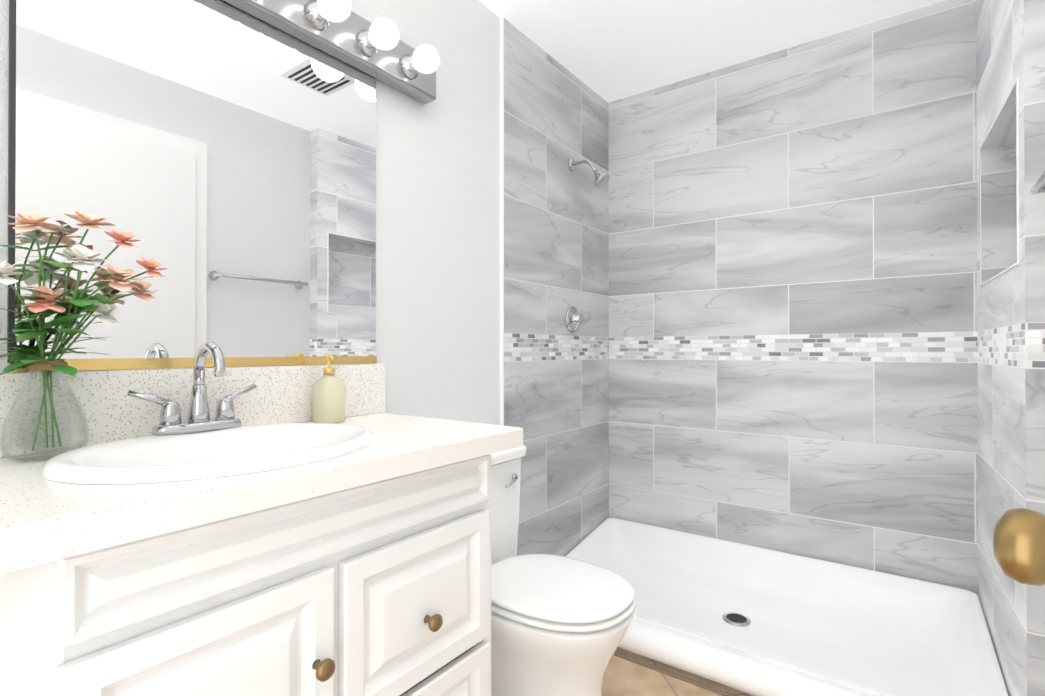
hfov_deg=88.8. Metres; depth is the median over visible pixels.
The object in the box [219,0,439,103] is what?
sconce
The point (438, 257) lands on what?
wall
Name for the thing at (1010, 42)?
wall tile
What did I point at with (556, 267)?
wall tile
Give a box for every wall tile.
[504,18,608,556]
[608,0,978,596]
[976,0,1044,695]
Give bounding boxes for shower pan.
[565,518,1007,695]
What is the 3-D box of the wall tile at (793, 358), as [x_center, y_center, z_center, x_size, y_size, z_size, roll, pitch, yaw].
[1.033,-0.092,2.329,1.451,2.354,0.012,0,0,36]
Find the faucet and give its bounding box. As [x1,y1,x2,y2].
[127,342,255,434]
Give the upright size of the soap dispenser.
0.174 m
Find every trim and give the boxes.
[500,16,503,425]
[979,79,1018,286]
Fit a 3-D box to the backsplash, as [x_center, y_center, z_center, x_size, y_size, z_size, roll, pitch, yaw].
[-0.759,0.116,1.107,0.020,0.145,1.175,0,0,36]
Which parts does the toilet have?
tank, tank lid, lever, lid, bowl, seat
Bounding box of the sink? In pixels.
[41,423,373,483]
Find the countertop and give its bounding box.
[0,413,522,573]
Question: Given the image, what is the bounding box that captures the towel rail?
[1030,170,1044,193]
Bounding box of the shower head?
[568,158,609,187]
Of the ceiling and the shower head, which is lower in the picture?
the shower head
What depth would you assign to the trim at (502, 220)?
2.04 m
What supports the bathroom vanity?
on the floor
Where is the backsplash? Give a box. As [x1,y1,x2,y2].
[0,364,384,457]
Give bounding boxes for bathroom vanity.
[0,342,522,695]
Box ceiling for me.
[479,0,944,102]
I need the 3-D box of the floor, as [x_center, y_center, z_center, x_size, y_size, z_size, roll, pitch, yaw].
[0.276,1.129,1.162,1.825,0.100,3.055,0,0,36]
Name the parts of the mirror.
trim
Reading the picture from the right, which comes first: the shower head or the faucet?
the shower head
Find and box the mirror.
[7,0,376,371]
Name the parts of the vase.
glass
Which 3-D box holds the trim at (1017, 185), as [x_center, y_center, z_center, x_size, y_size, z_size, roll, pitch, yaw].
[1.416,-0.449,1.596,0.003,0.474,0.565,0,0,33]
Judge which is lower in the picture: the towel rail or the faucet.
the faucet
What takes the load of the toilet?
on the floor
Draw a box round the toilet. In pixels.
[491,445,636,695]
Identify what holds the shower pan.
on the floor
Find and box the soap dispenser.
[312,354,344,422]
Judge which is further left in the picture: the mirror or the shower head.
the mirror
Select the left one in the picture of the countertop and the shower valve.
the countertop
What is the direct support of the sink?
in the countertop
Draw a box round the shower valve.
[565,306,583,331]
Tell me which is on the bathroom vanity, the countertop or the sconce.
the countertop
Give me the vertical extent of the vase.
0.433 m
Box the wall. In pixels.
[0,0,499,424]
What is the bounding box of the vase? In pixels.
[0,210,166,460]
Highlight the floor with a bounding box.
[602,647,753,695]
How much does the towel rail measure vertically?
0.048 m

